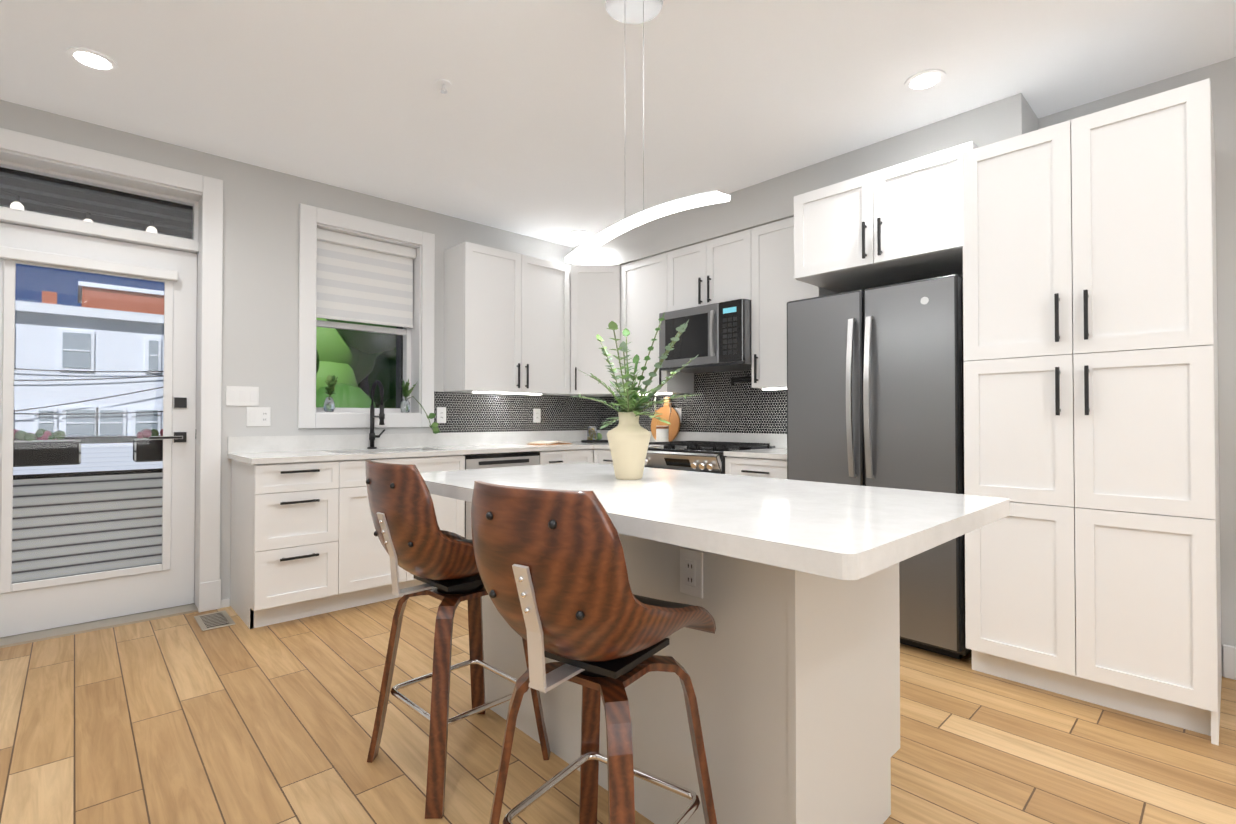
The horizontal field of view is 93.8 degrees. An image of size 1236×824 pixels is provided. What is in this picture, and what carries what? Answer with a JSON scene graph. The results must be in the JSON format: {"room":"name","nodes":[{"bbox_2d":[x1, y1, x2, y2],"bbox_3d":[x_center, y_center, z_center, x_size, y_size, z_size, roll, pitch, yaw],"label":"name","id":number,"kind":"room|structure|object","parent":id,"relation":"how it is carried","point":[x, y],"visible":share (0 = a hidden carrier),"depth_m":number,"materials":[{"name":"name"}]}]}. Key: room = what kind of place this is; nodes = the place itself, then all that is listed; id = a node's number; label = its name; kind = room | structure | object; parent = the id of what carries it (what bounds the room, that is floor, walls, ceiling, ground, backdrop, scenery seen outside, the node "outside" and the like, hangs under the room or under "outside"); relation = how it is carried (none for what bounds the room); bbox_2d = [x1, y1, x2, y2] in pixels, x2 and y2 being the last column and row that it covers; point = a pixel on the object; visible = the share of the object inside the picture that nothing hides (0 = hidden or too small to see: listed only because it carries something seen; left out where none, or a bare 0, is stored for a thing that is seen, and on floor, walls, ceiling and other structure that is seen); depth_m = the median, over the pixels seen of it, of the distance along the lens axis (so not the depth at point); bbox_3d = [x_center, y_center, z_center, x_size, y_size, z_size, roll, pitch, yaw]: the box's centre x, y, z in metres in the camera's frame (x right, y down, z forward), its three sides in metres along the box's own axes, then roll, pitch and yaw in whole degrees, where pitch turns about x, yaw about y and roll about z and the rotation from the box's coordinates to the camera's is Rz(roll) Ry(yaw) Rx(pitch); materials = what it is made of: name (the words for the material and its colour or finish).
{"room":"kitchen","nodes":[
{"label":"kitchen","id":0,"kind":"room"},
{"bbox_2d":[0,100,584,599],"bbox_3d":[-1.892,-0.175,4.104,4.750,2.690,0.300,1,-1,-43],"label":"wall","id":1,"kind":"structure","parent":0,"point":[260,310],"depth_m":3.61,"materials":[{"name":"white paint"}]},
{"bbox_2d":[0,165,193,236],"bbox_3d":[-2.893,-1.150,3.202,0.880,0.218,0.004,1,-1,-43],"label":"window","id":2,"kind":"structure","parent":1,"relation":"in","point":[92,203],"depth_m":3.19,"materials":[{"name":"black glass"}]},
{"bbox_2d":[0,222,196,637],"bbox_3d":[-2.873,0.092,3.169,0.918,2.106,0.103,1,-1,-43],"label":"door","id":3,"kind":"structure","parent":1,"relation":"in","point":[43,604],"depth_m":3.23,"materials":[{"name":"white paint"}]},
{"bbox_2d":[0,128,222,647],"bbox_3d":[-2.849,-0.114,3.143,1.130,2.545,0.268,1,-1,-43],"label":"door frame","id":4,"kind":"structure","parent":1,"relation":"attached to","point":[29,153],"depth_m":3.36,"materials":[{"name":"white paint"}]},
{"bbox_2d":[226,386,270,425],"bbox_3d":[-2.261,-0.036,3.541,0.232,0.240,0.010,1,-1,-43],"label":"switch plates","id":5,"kind":"object","parent":1,"relation":"attached to","point":[245,396],"visible":1,"depth_m":3.54,"materials":[{"name":"white plastic"}]},
{"bbox_2d":[298,203,434,427],"bbox_3d":[-1.799,-0.617,4.126,0.919,1.455,0.242,1,-1,-43],"label":"window","id":6,"kind":"structure","parent":1,"relation":"in","point":[418,354],"depth_m":4.09,"materials":[{"name":"white paint"}]},
{"bbox_2d":[316,228,415,327],"bbox_3d":[-1.796,-0.933,4.127,0.698,0.595,0.080,1,-1,-43],"label":"window blind","id":7,"kind":"object","parent":6,"relation":"attached to","point":[363,280],"visible":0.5,"depth_m":4.12,"materials":[{"name":"white fabric"}]},
{"bbox_2d":[444,241,571,395],"bbox_3d":[-0.867,-0.693,4.640,0.970,1.080,0.329,1,-1,-43],"label":"upper cabinet","id":8,"kind":"object","parent":1,"relation":"attached to","point":[516,323],"depth_m":4.43,"materials":[{"name":"white wood"}]},
{"bbox_2d":[472,391,541,394],"bbox_3d":[-0.869,-0.148,4.584,0.600,0.011,0.060,1,-1,-43],"label":"under-cabinet light","id":9,"kind":"object","parent":8,"relation":"attached to","point":[473,391],"depth_m":4.53,"materials":[{"name":"white plastic"}]},
{"bbox_2d":[572,265,620,396],"bbox_3d":[-0.182,-0.688,5.078,0.627,1.080,0.628,1,-1,-43],"label":"upper cabinet","id":10,"kind":"object","parent":1,"relation":"attached to","point":[596,289],"depth_m":4.85,"materials":[{"name":"white wood"}]},
{"bbox_2d":[0,595,1235,823],"bbox_3d":[0.707,1.185,1.212,4.900,0.100,8.050,1,-1,-43],"label":"floor","id":11,"kind":"structure","parent":0,"point":[182,719],"depth_m":2.00,"materials":[{"name":"brown wood"}]},
{"bbox_2d":[194,610,235,630],"bbox_3d":[-2.241,1.155,3.210,0.150,0.008,0.300,1,-1,-43],"label":"floor vent","id":12,"kind":"object","parent":11,"relation":"in","point":[210,621],"visible":1,"depth_m":3.19,"materials":[{"name":"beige metal"}]},
{"bbox_2d":[230,459,341,628],"bbox_3d":[-1.961,0.721,3.388,0.415,0.882,0.630,1,-1,-43],"label":"base cabinet","id":13,"kind":"object","parent":11,"relation":"on","point":[305,542],"depth_m":3.18,"materials":[{"name":"white wood"}]},
{"bbox_2d":[227,430,786,463],"bbox_3d":[-0.434,0.214,3.615,2.983,0.130,2.398,1,-1,-43],"label":"countertop","id":14,"kind":"structure","parent":13,"relation":"on","point":[274,449],"depth_m":4.02,"materials":[{"name":"white stone"}]},
{"bbox_2d":[367,380,384,448],"bbox_3d":[-1.623,0.018,3.960,0.119,0.470,0.218,1,-1,-43],"label":"faucet","id":15,"kind":"object","parent":14,"relation":"on","point":[372,435],"visible":0.98,"depth_m":3.98,"materials":[{"name":"black metal"}]},
{"bbox_2d":[433,391,600,432],"bbox_3d":[-0.792,0.008,4.924,1.650,0.313,0.007,1,-1,-43],"label":"tiled wall","id":16,"kind":"structure","parent":14,"relation":"on","point":[465,412],"depth_m":4.83,"materials":[{"name":"grey tile"}]},
{"bbox_2d":[437,407,445,422],"bbox_3d":[-1.341,0.024,4.395,0.075,0.120,0.010,1,-1,-43],"label":"electrical outlet plate","id":17,"kind":"object","parent":16,"relation":"attached to","point":[441,414],"depth_m":4.39,"materials":[{"name":"white plastic"}]},
{"bbox_2d":[533,409,540,422],"bbox_3d":[-0.700,0.031,4.998,0.075,0.120,0.010,1,-1,-43],"label":"electrical outlet plate","id":18,"kind":"object","parent":16,"relation":"attached to","point":[536,412],"depth_m":4.99,"materials":[{"name":"white plastic"}]},
{"bbox_2d":[528,440,570,444],"bbox_3d":[-0.560,0.248,4.733,0.210,0.027,0.300,0,-1,35],"label":"open book","id":19,"kind":"object","parent":14,"relation":"on","point":[541,442],"visible":1,"depth_m":4.65,"materials":[{"name":"white paper"}]},
{"bbox_2d":[581,426,607,442],"bbox_3d":[-0.203,0.194,5.069,0.200,0.145,0.140,1,-1,-43],"label":"tray","id":20,"kind":"object","parent":14,"relation":"on","point":[593,436],"visible":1,"depth_m":5.01,"materials":[{"name":"black"}]},
{"bbox_2d":[654,397,670,441],"bbox_3d":[0.348,0.071,4.686,0.154,0.382,0.146,1,-1,-43],"label":"utensil crock","id":21,"kind":"object","parent":14,"relation":"on","point":[662,433],"visible":0.75,"depth_m":4.63,"materials":[{"name":"white ceramic"}]},
{"bbox_2d":[651,397,679,441],"bbox_3d":[0.396,0.071,4.810,0.066,0.384,0.310,1,-1,-43],"label":"cutting board","id":22,"kind":"object","parent":14,"relation":"on","point":[674,422],"visible":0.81,"depth_m":4.79,"materials":[{"name":"brown wood"}]},
{"bbox_2d":[601,369,786,433],"bbox_3d":[0.651,-0.081,4.639,0.007,0.484,2.399,1,-1,-43],"label":"tiled wall","id":23,"kind":"structure","parent":14,"relation":"on","point":[720,404],"depth_m":4.46,"materials":[{"name":"grey tile"}]},
{"bbox_2d":[674,408,680,422],"bbox_3d":[0.495,0.029,4.791,0.010,0.120,0.075,1,-1,-43],"label":"electrical outlet plate","id":24,"kind":"object","parent":23,"relation":"attached to","point":[678,410],"depth_m":4.77,"materials":[{"name":"white plastic"}]},
{"bbox_2d":[730,375,753,389],"bbox_3d":[0.942,-0.213,4.259,0.090,0.110,0.260,1,-1,-43],"label":"pot filler","id":25,"kind":"object","parent":23,"relation":"attached to","point":[736,380],"visible":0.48,"depth_m":4.28,"materials":[{"name":"black metal"}]},
{"bbox_2d":[342,455,464,608],"bbox_3d":[-1.522,0.726,3.800,0.790,0.882,0.630,1,-1,-43],"label":"base cabinet","id":26,"kind":"object","parent":11,"relation":"on","point":[366,571],"depth_m":3.43,"materials":[{"name":"white wood"}]},
{"bbox_2d":[365,460,550,818],"bbox_3d":[-0.541,0.649,1.905,0.522,0.992,0.473,1,-1,-43],"label":"stool","id":27,"kind":"object","parent":11,"relation":"on","point":[417,542],"visible":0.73,"depth_m":1.72,"materials":[{"name":"brown wood"}]},
{"bbox_2d":[463,451,539,538],"bbox_3d":[-1.009,0.733,4.277,0.604,0.878,0.636,1,-1,-43],"label":"dishwasher","id":28,"kind":"object","parent":11,"relation":"on","point":[489,460],"visible":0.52,"depth_m":3.99,"materials":[{"name":"grey metal"}]},
{"bbox_2d":[534,450,569,464],"bbox_3d":[-0.698,0.735,4.574,0.250,0.882,0.630,1,-1,-43],"label":"base cabinet","id":29,"kind":"object","parent":11,"relation":"on","point":[554,456],"depth_m":4.36,"materials":[{"name":"white wood"}]},
{"bbox_2d":[570,449,593,462],"bbox_3d":[-0.511,0.737,4.750,0.264,0.882,0.630,1,-1,-43],"label":"base cabinet","id":30,"kind":"object","parent":11,"relation":"on","point":[576,455],"depth_m":4.55,"materials":[{"name":"white wood"}]},
{"bbox_2d":[471,481,716,823],"bbox_3d":[-0.049,0.642,1.302,0.454,0.992,0.512,0,-1,35],"label":"stool","id":31,"kind":"object","parent":11,"relation":"on","point":[551,567],"visible":1,"depth_m":1.13,"materials":[{"name":"brown wood"}]},
{"bbox_2d":[594,449,612,464],"bbox_3d":[0.203,0.736,4.650,0.630,0.882,0.537,1,-1,-43],"label":"base cabinet","id":32,"kind":"object","parent":11,"relation":"on","point":[602,456],"depth_m":4.55,"materials":[{"name":"white wood"}]},
{"bbox_2d":[482,534,899,823],"bbox_3d":[0.130,0.709,2.020,0.628,0.874,1.430,1,-1,-43],"label":"kitchen island","id":33,"kind":"object","parent":11,"relation":"on","point":[791,665],"depth_m":1.46,"materials":[{"name":"white paint"}]},
{"bbox_2d":[420,462,1009,585],"bbox_3d":[0.091,0.247,1.817,0.915,0.040,1.740,1,-1,-43],"label":"island countertop","id":34,"kind":"structure","parent":33,"relation":"on","point":[838,532],"depth_m":1.30,"materials":[{"name":"white stone"}]},
{"bbox_2d":[572,312,701,479],"bbox_3d":[0.024,-0.059,1.968,0.442,0.575,0.467,1,-1,-43],"label":"vase","id":35,"kind":"object","parent":34,"relation":"on","point":[628,436],"visible":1,"depth_m":1.95,"materials":[{"name":"beige ceramic"}]},
{"bbox_2d":[644,441,774,473],"bbox_3d":[0.599,0.697,4.128,0.712,0.948,0.752,1,-1,-43],"label":"range","id":36,"kind":"object","parent":11,"relation":"on","point":[703,456],"visible":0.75,"depth_m":3.93,"materials":[{"name":"grey metal"}]},
{"bbox_2d":[725,456,786,478],"bbox_3d":[1.077,0.725,3.720,0.630,0.882,0.487,1,-1,-43],"label":"base cabinet","id":37,"kind":"object","parent":11,"relation":"on","point":[761,467],"depth_m":3.52,"materials":[{"name":"white wood"}]},
{"bbox_2d":[787,274,970,658],"bbox_3d":[1.478,0.261,3.158,0.766,1.795,0.875,1,-1,-43],"label":"fridge","id":38,"kind":"object","parent":11,"relation":"on","point":[875,386],"visible":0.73,"depth_m":2.83,"materials":[{"name":"grey metal"}]},
{"bbox_2d":[962,78,1221,745],"bbox_3d":[2.063,0.001,2.527,0.838,2.300,0.768,1,-1,-43],"label":"pantry","id":39,"kind":"object","parent":11,"relation":"on","point":[1091,445],"visible":1,"depth_m":2.21,"materials":[{"name":"white wood"}]},
{"bbox_2d":[0,0,1235,247],"bbox_3d":[0.707,-1.605,1.246,4.900,0.100,8.050,1,-1,-43],"label":"ceiling","id":40,"kind":"structure","parent":0,"point":[552,120],"depth_m":2.67,"materials":[{"name":"white paint"}]},
{"bbox_2d":[66,47,118,71],"bbox_3d":[-2.292,-1.535,2.523,0.169,0.007,0.169,0,-1,2],"label":"recessed light","id":41,"kind":"object","parent":40,"relation":"in","point":[91,59],"depth_m":2.51,"materials":[{"name":"white paint"}]},
{"bbox_2d":[436,79,450,93],"bbox_3d":[-0.815,-1.517,2.703,0.070,0.040,0.070,1,-1,-43],"label":"sprinkler","id":42,"kind":"object","parent":40,"relation":"attached to","point":[444,84],"visible":1,"depth_m":2.69,"materials":[{"name":"white paint"}]},
{"bbox_2d":[570,230,589,236],"bbox_3d":[-0.323,-1.506,4.881,0.169,0.007,0.169,0,-1,2],"label":"recessed light","id":43,"kind":"object","parent":40,"relation":"in","point":[577,233],"depth_m":4.87,"materials":[{"name":"white paint"}]},
{"bbox_2d":[565,0,730,263],"bbox_3d":[0.058,-1.089,2.105,0.209,0.908,0.886,1,-1,-43],"label":"pendant light","id":44,"kind":"object","parent":40,"relation":"hanging from","point":[632,11],"visible":1,"depth_m":2.10,"materials":[{"name":"silver metal"}]},
{"bbox_2d":[904,69,945,91],"bbox_3d":[1.420,-1.533,2.676,0.169,0.007,0.169,0,-1,2],"label":"recessed light","id":45,"kind":"object","parent":40,"relation":"in","point":[916,82],"depth_m":2.67,"materials":[{"name":"white paint"}]},
{"bbox_2d":[572,93,1037,265],"bbox_3d":[0.886,-1.381,4.155,0.350,0.276,3.450,1,-1,-43],"label":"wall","id":46,"kind":"structure","parent":0,"point":[762,203],"depth_m":3.65,"materials":[{"name":"white paint"}]},
{"bbox_2d":[613,57,1235,675],"bbox_3d":[2.489,-0.191,2.800,0.150,2.690,7.600,1,-1,-43],"label":"wall","id":47,"kind":"structure","parent":0,"point":[1221,75],"depth_m":2.52,"materials":[{"name":"white paint"}]},
{"bbox_2d":[621,252,693,393],"bbox_3d":[0.320,-0.692,4.762,0.329,1.080,0.519,1,-1,-43],"label":"upper cabinet","id":48,"kind":"object","parent":47,"relation":"attached to","point":[644,282],"depth_m":4.64,"materials":[{"name":"white wood"}]},
{"bbox_2d":[639,393,671,394],"bbox_3d":[0.289,-0.146,4.739,0.060,0.011,0.360,1,-1,-43],"label":"under-cabinet light","id":49,"kind":"object","parent":48,"relation":"attached to","point":[656,393],"depth_m":4.66,"materials":[{"name":"white plastic"}]},
{"bbox_2d":[669,228,752,311],"bbox_3d":[0.759,-0.996,4.299,0.329,0.483,0.759,1,-1,-43],"label":"upper cabinet","id":50,"kind":"object","parent":47,"relation":"attached to","point":[720,269],"depth_m":4.14,"materials":[{"name":"white wood"}]},
{"bbox_2d":[659,298,751,372],"bbox_3d":[0.709,-0.536,4.247,0.465,0.435,0.754,1,-1,-43],"label":"over-the-range microwave","id":51,"kind":"object","parent":50,"relation":"attached to","point":[716,337],"visible":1,"depth_m":4.05,"materials":[{"name":"grey metal"}]},
{"bbox_2d":[751,218,830,388],"bbox_3d":[1.187,-0.703,3.840,0.329,1.080,0.488,1,-1,-43],"label":"upper cabinet","id":52,"kind":"object","parent":47,"relation":"attached to","point":[772,288],"depth_m":3.80,"materials":[{"name":"white wood"}]},
{"bbox_2d":[762,387,786,389],"bbox_3d":[1.145,-0.157,3.829,0.060,0.011,0.400,1,-1,-43],"label":"under-cabinet light","id":53,"kind":"object","parent":52,"relation":"attached to","point":[784,388],"depth_m":3.88,"materials":[{"name":"white plastic"}]},
{"bbox_2d":[789,142,978,293],"bbox_3d":[1.560,-1.010,3.227,0.630,0.480,0.917,1,-1,-43],"label":"upper cabinet","id":54,"kind":"object","parent":47,"relation":"attached to","point":[899,223],"depth_m":3.02,"materials":[{"name":"white wood"}]},
{"bbox_2d":[1223,645,1235,679],"bbox_3d":[3.830,1.066,1.236,0.016,0.140,3.505,1,-1,-43],"label":"baseboard","id":55,"kind":"structure","parent":47,"relation":"attached to","point":[1229,662],"depth_m":2.49,"materials":[{"name":"white paint"}]},
{"label":"outside","id":56,"kind":"structure","parent":0,"visible":0},
{"bbox_3d":[-2.664,1.530,4.868,7.500,0.100,1.899,1,-1,-43],"label":"deck","id":57,"kind":"object","parent":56,"visible":0},
{"bbox_2d":[0,167,402,583],"bbox_3d":[-3.502,-0.177,4.320,5.500,3.300,2.180,1,-1,-43],"label":"railing","id":58,"kind":"object","parent":57,"relation":"on","point":[42,525],"depth_m":4.20,"materials":[{"name":"black metal"}]},
{"bbox_2d":[0,190,192,238],"bbox_3d":[-3.502,-1.279,3.823,1.602,0.234,0.483,1,-1,-43],"label":"bulbs","id":59,"kind":"object","parent":58,"relation":"hanging from","point":[15,205],"depth_m":3.74,"materials":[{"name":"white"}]},
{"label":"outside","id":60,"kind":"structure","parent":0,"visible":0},
{"bbox_2d":[13,281,163,474],"bbox_3d":[-18.413,1.410,17.686,8.500,11.850,11.250,1,-1,-43],"label":"house","id":61,"kind":"structure","parent":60,"point":[76,371],"depth_m":14.94,"materials":[{"name":"white"}]},
{"bbox_2d":[316,318,395,407],"bbox_3d":[-5.268,-0.112,11.158,4.820,8.735,5.410,1,-1,-43],"label":"trees","id":62,"kind":"object","parent":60,"point":[365,378],"depth_m":9.61,"materials":[{"name":"green plant"}]}
]}

